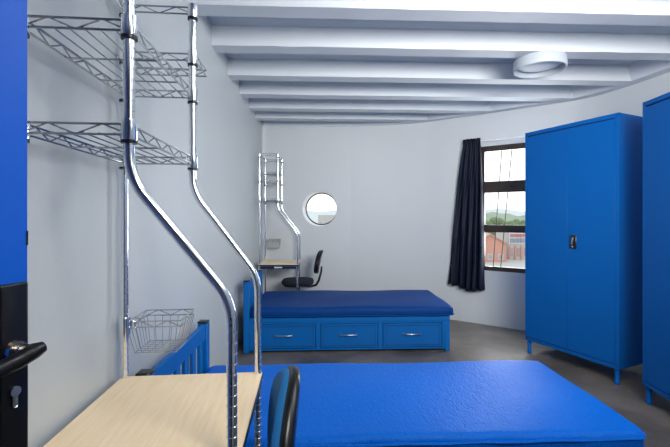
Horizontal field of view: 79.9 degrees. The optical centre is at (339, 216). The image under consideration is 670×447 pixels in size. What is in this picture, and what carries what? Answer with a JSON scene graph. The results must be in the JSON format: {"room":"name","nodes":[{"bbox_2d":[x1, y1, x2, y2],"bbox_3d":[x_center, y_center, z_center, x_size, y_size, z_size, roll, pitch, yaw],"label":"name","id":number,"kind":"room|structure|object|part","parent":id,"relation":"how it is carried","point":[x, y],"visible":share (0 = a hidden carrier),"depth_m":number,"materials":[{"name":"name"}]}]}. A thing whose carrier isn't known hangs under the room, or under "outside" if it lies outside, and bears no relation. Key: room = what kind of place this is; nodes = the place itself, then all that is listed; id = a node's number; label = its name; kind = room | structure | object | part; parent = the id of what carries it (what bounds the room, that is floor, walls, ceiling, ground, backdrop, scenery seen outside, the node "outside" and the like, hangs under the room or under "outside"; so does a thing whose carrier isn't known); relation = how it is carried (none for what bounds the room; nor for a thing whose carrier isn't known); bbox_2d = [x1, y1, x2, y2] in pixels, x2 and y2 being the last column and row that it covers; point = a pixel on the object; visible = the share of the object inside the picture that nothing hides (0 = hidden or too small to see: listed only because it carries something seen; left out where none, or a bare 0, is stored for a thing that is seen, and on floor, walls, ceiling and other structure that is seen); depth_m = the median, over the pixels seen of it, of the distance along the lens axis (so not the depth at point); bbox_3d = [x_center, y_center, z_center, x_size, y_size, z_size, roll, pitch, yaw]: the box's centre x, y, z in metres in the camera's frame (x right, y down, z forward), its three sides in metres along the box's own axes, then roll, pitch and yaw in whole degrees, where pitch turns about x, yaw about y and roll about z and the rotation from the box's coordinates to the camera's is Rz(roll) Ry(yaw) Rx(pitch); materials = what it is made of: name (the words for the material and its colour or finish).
{"room":"dormitory room","nodes":[
{"label":"dormitory room","id":0,"kind":"room"},
{"bbox_2d":[27,0,260,446],"bbox_3d":[-0.936,-0.039,2.738,0.038,2.778,5.851,0,0,-4],"label":"wall","id":1,"kind":"structure","parent":0,"point":[74,196],"depth_m":1.47,"materials":[{"name":"paint"}]},
{"bbox_2d":[0,0,46,446],"bbox_3d":[-0.635,0.324,0.309,0.107,2.028,0.802,0,0,14],"label":"door","id":2,"kind":"structure","parent":1,"relation":"in","point":[16,353],"depth_m":0.67,"materials":[{"name":"metal"}]},
{"bbox_3d":[-0.548,0.341,0.671,0.009,0.458,0.047,0,0,14],"label":"plate","id":3,"kind":"part","parent":2,"relation":"part of","materials":[{"name":"black metal"}]},
{"bbox_3d":[-0.518,0.228,0.621,0.028,0.040,0.112,0,0,22],"label":"lever","id":4,"kind":"part","parent":2,"relation":"part of","materials":[{"name":"black metal"}]},
{"bbox_2d":[261,115,477,322],"bbox_3d":[0.358,-0.039,5.571,2.925,2.778,0.444,0,0,12],"label":"wall","id":5,"kind":"structure","parent":0,"point":[393,188],"depth_m":5.66,"materials":[{"name":"paint"}]},
{"bbox_2d":[306,193,336,224],"bbox_3d":[-0.268,-0.112,5.886,0.478,0.478,0.018,0,0,3],"label":"window","id":6,"kind":"structure","parent":5,"relation":"in","point":[317,193],"depth_m":5.88,"materials":[{"name":"white metal"}]},
{"bbox_2d":[481,143,524,272],"bbox_3d":[2.134,-0.100,4.787,0.900,1.550,0.084,0,0,36],"label":"window","id":7,"kind":"structure","parent":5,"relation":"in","point":[514,185],"depth_m":4.90,"materials":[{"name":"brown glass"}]},
{"bbox_3d":[2.143,-0.623,4.801,0.810,0.395,0.030,0,0,36],"label":"sash","id":8,"kind":"part","parent":7,"relation":"part of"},
{"bbox_3d":[2.143,-0.095,4.801,0.810,0.420,0.030,0,0,36],"label":"sash","id":9,"kind":"part","parent":7,"relation":"part of","materials":[{"name":"clear glass"}]},
{"bbox_3d":[2.143,0.407,4.801,0.810,0.445,0.030,0,0,36],"label":"sash","id":10,"kind":"part","parent":7,"relation":"part of","materials":[{"name":"clear glass"}]},
{"bbox_2d":[481,136,524,141],"bbox_3d":[2.069,-0.940,4.783,1.020,0.022,0.045,0,0,36],"label":"track","id":11,"kind":"object","parent":5,"relation":"attached to","point":[516,136],"visible":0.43,"depth_m":4.83,"materials":[{"name":"white metal"}]},
{"bbox_2d":[207,16,669,64],"bbox_3d":[0.893,-1.428,1.826,4.338,0.001,7.972,0,0,-2],"label":"ceiling","id":12,"kind":"structure","parent":0,"point":[214,20],"depth_m":3.04,"materials":[{"name":"paint"}]},
{"bbox_2d":[256,111,426,121],"bbox_3d":[0.022,-1.354,5.315,2.265,0.151,0.142,0,0,-2],"label":"ceiling beam","id":13,"kind":"structure","parent":12,"relation":"attached to","point":[260,115],"depth_m":5.26,"materials":[{"name":"paint"}]},
{"bbox_2d":[249,98,490,113],"bbox_3d":[0.374,-1.354,4.849,2.928,0.151,0.142,0,0,-2],"label":"ceiling beam","id":14,"kind":"structure","parent":12,"relation":"attached to","point":[255,104],"depth_m":4.79,"materials":[{"name":"paint"}]},
{"bbox_2d":[240,80,571,101],"bbox_3d":[0.738,-1.354,4.324,3.602,0.151,0.142,0,0,-2],"label":"ceiling beam","id":15,"kind":"structure","parent":12,"relation":"attached to","point":[248,89],"depth_m":4.27,"materials":[{"name":"paint"}]},
{"bbox_2d":[190,0,669,25],"bbox_3d":[1.055,-1.354,2.566,3.947,0.151,0.142,0,0,-2],"label":"ceiling beam","id":16,"kind":"structure","parent":12,"relation":"attached to","point":[593,12],"depth_m":2.51,"materials":[{"name":"paint"}]},
{"bbox_2d":[228,59,639,85],"bbox_3d":[0.906,-1.354,3.771,3.870,0.151,0.142,0,0,-2],"label":"ceiling beam","id":17,"kind":"structure","parent":12,"relation":"attached to","point":[238,69],"depth_m":3.71,"materials":[{"name":"paint"}]},
{"bbox_2d":[212,25,669,59],"bbox_3d":[0.996,-1.354,3.139,3.940,0.151,0.142,0,0,-2],"label":"ceiling beam","id":18,"kind":"structure","parent":12,"relation":"attached to","point":[225,39],"depth_m":3.07,"materials":[{"name":"paint"}]},
{"bbox_2d":[513,50,567,77],"bbox_3d":[1.628,-1.236,3.262,0.402,0.088,0.402,0,0,-2],"label":"ceiling lamp","id":19,"kind":"object","parent":18,"relation":"attached to","point":[538,64],"visible":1,"depth_m":3.20,"materials":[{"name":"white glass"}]},
{"bbox_2d":[237,319,669,446],"bbox_3d":[0.893,1.350,1.826,4.338,0.001,7.972,0,0,-2],"label":"floor","id":20,"kind":"structure","parent":0,"point":[469,341],"depth_m":3.78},
{"bbox_2d":[27,0,262,446],"bbox_3d":[-0.540,0.274,1.312,0.527,2.152,0.742,0,0,-5],"label":"desk","id":21,"kind":"object","parent":20,"relation":"on","point":[214,409],"visible":0.88,"depth_m":1.19,"materials":[{"name":"silver metal"}]},
{"bbox_3d":[-0.654,-0.209,1.225,0.252,0.032,0.556,0,0,-5],"label":"wire shelf","id":22,"kind":"part","parent":21,"relation":"part of","materials":[{"name":"silver metal"}]},
{"bbox_3d":[-0.654,-0.459,1.225,0.252,0.032,0.556,0,0,-5],"label":"wire shelf","id":23,"kind":"part","parent":21,"relation":"part of","materials":[{"name":"silver metal"}]},
{"bbox_3d":[-0.801,0.272,1.488,0.026,2.137,0.026,0,0,-5],"label":"post","id":24,"kind":"part","parent":21,"relation":"part of","materials":[{"name":"silver metal"}]},
{"bbox_3d":[-0.655,-0.775,1.225,0.250,0.030,0.556,0,0,-5],"label":"rail","id":25,"kind":"part","parent":21,"relation":"part of","materials":[{"name":"silver metal"}]},
{"bbox_2d":[119,309,194,352],"bbox_3d":[-0.720,0.448,1.590,0.218,0.148,0.227,0,0,-5],"label":"wire basket","id":26,"kind":"object","parent":21,"relation":"attached to","point":[126,325],"visible":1,"depth_m":1.55,"materials":[{"name":"silver metal"}]},
{"bbox_3d":[-0.686,-0.600,1.583,0.272,0.032,0.176,0,0,-5],"label":"wire shelf","id":27,"kind":"part","parent":21,"relation":"part of","materials":[{"name":"silver metal"}]},
{"bbox_3d":[-0.386,0.272,0.973,0.268,2.137,0.026,0,0,-5],"label":"post","id":28,"kind":"part","parent":21,"relation":"part of","materials":[{"name":"silver metal"}]},
{"bbox_3d":[-0.435,0.272,1.520,0.268,2.137,0.026,0,0,-5],"label":"post","id":29,"kind":"part","parent":21,"relation":"part of","materials":[{"name":"silver metal"}]},
{"bbox_2d":[135,320,209,375],"bbox_3d":[0.185,0.991,2.059,2.056,0.718,0.884,0,0,-2],"label":"bed","id":30,"kind":"object","parent":20,"relation":"on","point":[199,338],"visible":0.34,"depth_m":2.15,"materials":[{"name":"wood"}]},
{"bbox_3d":[-0.807,0.850,2.033,0.030,0.401,0.750,0,0,-2],"label":"headboard","id":31,"kind":"part","parent":30,"relation":"part of","materials":[{"name":"blue wood"}]},
{"bbox_3d":[-0.829,0.998,2.429,0.060,0.704,0.055,0,0,-2],"label":"post","id":32,"kind":"part","parent":30,"relation":"part of","materials":[{"name":"blue wood"}]},
{"bbox_2d":[205,360,646,446],"bbox_3d":[0.253,0.943,2.060,2.078,0.105,0.873,0,0,-2],"label":"mattress","id":33,"kind":"object","parent":30,"relation":"on","point":[496,403],"visible":0.73,"depth_m":1.88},
{"bbox_2d":[258,153,300,291],"bbox_3d":[-0.788,0.274,5.343,0.512,2.152,0.662,0,0,-2],"label":"desk","id":34,"kind":"object","parent":20,"relation":"on","point":[266,264],"visible":0.82,"depth_m":5.03,"materials":[{"name":"silver metal"}]},
{"bbox_3d":[-1.011,0.272,5.022,0.026,2.137,0.026,0,0,-2],"label":"post","id":35,"kind":"part","parent":34,"relation":"part of","materials":[{"name":"silver metal"}]},
{"bbox_3d":[-1.032,0.272,5.521,0.026,2.137,0.026,0,0,-2],"label":"post","id":36,"kind":"part","parent":34,"relation":"part of","materials":[{"name":"silver metal"}]},
{"bbox_3d":[-0.907,-0.775,5.276,0.235,0.030,0.506,0,0,-2],"label":"rail","id":37,"kind":"part","parent":34,"relation":"part of","materials":[{"name":"silver metal"}]},
{"bbox_3d":[-0.906,-0.209,5.276,0.237,0.032,0.506,0,0,-2],"label":"wire shelf","id":38,"kind":"part","parent":34,"relation":"part of","materials":[{"name":"silver metal"}]},
{"bbox_3d":[-0.906,-0.459,5.276,0.237,0.032,0.506,0,0,-2],"label":"wire shelf","id":39,"kind":"part","parent":34,"relation":"part of","materials":[{"name":"silver metal"}]},
{"bbox_2d":[264,238,280,248],"bbox_3d":[-0.947,0.375,5.619,0.218,0.148,0.227,0,0,-2],"label":"wire basket","id":40,"kind":"object","parent":34,"relation":"attached to","point":[266,240],"visible":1,"depth_m":5.57,"materials":[{"name":"silver metal"}]},
{"bbox_3d":[-0.659,0.272,5.037,0.268,2.137,0.026,0,0,-2],"label":"post","id":41,"kind":"part","parent":34,"relation":"part of","materials":[{"name":"silver metal"}]},
{"bbox_3d":[-0.681,0.272,5.536,0.268,2.137,0.026,0,0,-2],"label":"post","id":42,"kind":"part","parent":34,"relation":"part of","materials":[{"name":"silver metal"}]},
{"bbox_2d":[267,365,299,446],"bbox_3d":[-0.403,0.906,1.151,0.584,0.887,0.554,0,0,-9],"label":"chair","id":43,"kind":"object","parent":20,"relation":"on","point":[285,389],"visible":1,"depth_m":1.11,"materials":[{"name":"blue fabric"}]},
{"bbox_3d":[-0.179,0.660,1.208,0.086,0.379,0.459,0,0,-9],"label":"backrest","id":44,"kind":"part","parent":43,"relation":"part of","materials":[{"name":"blue fabric"}]},
{"bbox_2d":[281,250,322,290],"bbox_3d":[-0.512,0.895,5.253,0.585,0.911,0.575,0,0,-2],"label":"chair","id":45,"kind":"object","parent":20,"relation":"on","point":[303,282],"visible":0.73,"depth_m":5.13,"materials":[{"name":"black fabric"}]},
{"bbox_3d":[-0.553,0.853,5.251,0.419,0.065,0.379,0,0,-2],"label":"seat","id":46,"kind":"part","parent":45,"relation":"part of","materials":[{"name":"black fabric"}]},
{"bbox_3d":[-0.289,0.595,5.263,0.108,0.299,0.359,0,0,-2],"label":"backrest","id":47,"kind":"part","parent":45,"relation":"part of","materials":[{"name":"black plastic"}]},
{"bbox_2d":[243,269,449,353],"bbox_3d":[0.059,0.991,4.381,2.056,0.718,0.884,0,0,-2],"label":"bed","id":48,"kind":"object","parent":20,"relation":"on","point":[375,332],"visible":0.72,"depth_m":3.98,"materials":[{"name":"blue wood"}]},
{"bbox_3d":[-0.921,0.998,3.957,0.060,0.704,0.055,0,0,-2],"label":"post","id":49,"kind":"part","parent":48,"relation":"part of","materials":[{"name":"blue wood"}]},
{"bbox_3d":[-0.933,0.850,4.354,0.030,0.401,0.750,0,0,-2],"label":"headboard","id":50,"kind":"part","parent":48,"relation":"part of","materials":[{"name":"blue metal"}]},
{"bbox_3d":[-0.955,0.998,4.751,0.060,0.704,0.055,0,0,-2],"label":"post","id":51,"kind":"part","parent":48,"relation":"part of","materials":[{"name":"blue metal"}]},
{"bbox_3d":[-0.544,1.186,3.958,0.603,0.236,0.018,0,0,-2],"label":"drawer","id":52,"kind":"part","parent":48,"relation":"part of","materials":[{"name":"blue wood"}]},
{"bbox_3d":[0.094,1.186,3.986,0.566,0.236,0.018,0,0,-2],"label":"drawer","id":53,"kind":"part","parent":48,"relation":"part of","materials":[{"name":"blue wood"}]},
{"bbox_3d":[0.089,1.163,4.398,1.995,0.330,0.850,0,0,-2],"label":"frame","id":54,"kind":"part","parent":48,"relation":"part of","materials":[{"name":"blue wood"}]},
{"bbox_3d":[0.064,1.177,4.399,1.945,0.265,0.806,0,0,-2],"label":"panel","id":55,"kind":"part","parent":48,"relation":"part of","materials":[{"name":"blue wood"}]},
{"bbox_2d":[250,290,453,317],"bbox_3d":[0.112,0.938,4.424,2.048,0.115,0.958,0,0,-2],"label":"mattress","id":56,"kind":"object","parent":48,"relation":"on","point":[311,303],"visible":0.94,"depth_m":4.07,"materials":[{"name":"blue fabric"}]},
{"bbox_3d":[0.727,1.186,4.013,0.593,0.236,0.018,0,0,-2],"label":"drawer","id":57,"kind":"part","parent":48,"relation":"part of","materials":[{"name":"blue wood"}]},
{"bbox_3d":[1.077,1.198,4.039,0.050,0.305,0.050,0,0,-2],"label":"leg","id":58,"kind":"part","parent":48,"relation":"part of","materials":[{"name":"blue wood"}]},
{"bbox_2d":[525,112,642,384],"bbox_3d":[2.228,0.260,3.676,0.472,2.180,0.885,0,0,-25],"label":"storage cabinet","id":59,"kind":"object","parent":20,"relation":"on","point":[584,179],"visible":0.84,"depth_m":3.41,"materials":[{"name":"blue metal"}]},
{"bbox_3d":[1.881,1.288,3.972,0.039,0.125,0.040,0,0,-25],"label":"leg","id":60,"kind":"part","parent":59,"relation":"part of","materials":[{"name":"blue metal"}]},
{"bbox_3d":[1.949,0.201,3.777,0.009,1.974,0.418,0,0,-25],"label":"door","id":61,"kind":"part","parent":59,"relation":"part of","materials":[{"name":"blue metal"}]},
{"bbox_3d":[2.056,0.225,3.530,0.008,0.120,0.060,0,0,-25],"label":"lock plate","id":62,"kind":"part","parent":59,"relation":"part of","materials":[{"name":"black plastic"}]},
{"bbox_3d":[2.126,0.201,3.402,0.009,1.974,0.409,0,0,-25],"label":"door","id":63,"kind":"part","parent":59,"relation":"part of","materials":[{"name":"blue metal"}]},
{"bbox_3d":[2.234,1.288,3.223,0.039,0.125,0.040,0,0,-25],"label":"leg","id":64,"kind":"part","parent":59,"relation":"part of","materials":[{"name":"blue metal"}]},
{"bbox_2d":[643,92,669,404],"bbox_3d":[2.399,0.260,2.463,0.472,2.180,0.885,0,0,3],"label":"storage cabinet","id":65,"kind":"object","parent":20,"relation":"on","point":[656,111],"visible":1,"depth_m":2.77,"materials":[{"name":"blue metal"}]},
{"bbox_3d":[2.231,1.288,2.887,0.039,0.125,0.040,0,0,3],"label":"leg","id":66,"kind":"part","parent":65,"relation":"part of","materials":[{"name":"blue metal"}]},
{"bbox_2d":[448,138,484,291],"bbox_3d":[1.590,-0.018,5.064,0.464,1.914,0.091,0,0,35],"label":"curtain","id":67,"kind":"object","parent":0,"point":[466,271],"visible":1,"depth_m":5.02,"materials":[{"name":"black fabric"}]},
{"bbox_2d":[263,60,669,126],"bbox_3d":[1.580,-1.354,3.432,2.769,0.148,6.479,0,0,-26],"label":"ceiling","id":68,"kind":"structure","parent":0,"point":[642,70],"depth_m":4.62,"materials":[{"name":"paint"}]},
{"bbox_2d":[478,72,669,330],"bbox_3d":[2.362,-0.039,2.569,1.338,2.778,5.233,0,0,-2],"label":"wall","id":69,"kind":"structure","parent":0,"point":[501,303],"depth_m":4.74,"materials":[{"name":"paint"}]},
{"bbox_2d":[493,151,501,265],"bbox_3d":[1.979,-0.100,5.025,0.121,1.551,0.012,0,0,36],"label":"wire","id":70,"kind":"object","parent":69,"relation":"attached to","point":[501,151],"visible":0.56,"depth_m":5.02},
{"bbox_2d":[500,150,511,266],"bbox_3d":[2.064,-0.100,4.964,0.151,1.551,0.012,0,0,36],"label":"wire","id":71,"kind":"object","parent":69,"relation":"attached to","point":[511,150],"visible":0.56,"depth_m":4.96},
{"label":"outside","id":72,"kind":"structure","parent":0,"visible":0},
{"bbox_2d":[485,259,524,267],"bbox_3d":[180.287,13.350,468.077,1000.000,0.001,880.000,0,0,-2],"label":"ground","id":73,"kind":"structure","parent":72,"point":[509,263],"depth_m":111.26,"materials":[{"name":"grey concrete"}]},
{"bbox_2d":[318,215,334,223],"bbox_3d":[-11.242,5.621,569.105,39.947,15.458,14.600,0,0,0],"label":"building","id":74,"kind":"structure","parent":73,"relation":"on","point":[322,219],"depth_m":562.14,"materials":[{"name":"white"}]},
{"bbox_2d":[307,209,524,222],"bbox_3d":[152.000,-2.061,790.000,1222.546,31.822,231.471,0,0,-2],"label":"hills","id":75,"kind":"structure","parent":73,"relation":"on","point":[313,215],"depth_m":748.90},
{"bbox_2d":[485,233,507,261],"bbox_3d":[44.011,9.169,122.363,10.389,8.362,11.000,0,0,0],"label":"building","id":76,"kind":"structure","parent":73,"relation":"on","point":[489,238],"depth_m":117.37,"materials":[{"name":"orange brick"}]},
{"bbox_2d":[489,217,503,224],"bbox_3d":[119.937,6.863,305.246,13.291,12.974,11.567,0,0,5],"label":"tree","id":77,"kind":"object","parent":73,"relation":"on","point":[500,221],"visible":0.48,"depth_m":301.30,"materials":[{"name":"plant"}]},
{"bbox_2d":[485,212,524,221],"bbox_3d":[319.200,2.899,575.000,509.915,21.903,171.265,0,0,-2],"label":"wooded hills","id":78,"kind":"structure","parent":73,"relation":"on","point":[509,217],"depth_m":545.64,"materials":[{"name":"green plant"}]},
{"bbox_2d":[496,232,524,259],"bbox_3d":[58.678,8.771,129.176,13.640,9.159,10.620,0,0,0],"label":"building","id":79,"kind":"structure","parent":73,"relation":"on","point":[515,248],"depth_m":124.03,"materials":[{"name":"brick"}]},
{"bbox_2d":[505,221,517,224],"bbox_3d":[112.221,8.143,260.439,10.669,10.414,9.284,0,0,-2],"label":"tree","id":80,"kind":"object","parent":73,"relation":"on","point":[508,222],"visible":0.26,"depth_m":257.71,"materials":[{"name":"plant"}]},
{"bbox_2d":[513,219,524,224],"bbox_3d":[137.361,7.638,306.104,10.185,11.424,11.704,0,0,-36],"label":"tree","id":81,"kind":"object","parent":73,"relation":"on","point":[522,222],"visible":0.4,"depth_m":303.03,"materials":[{"name":"plant"}]}
]}

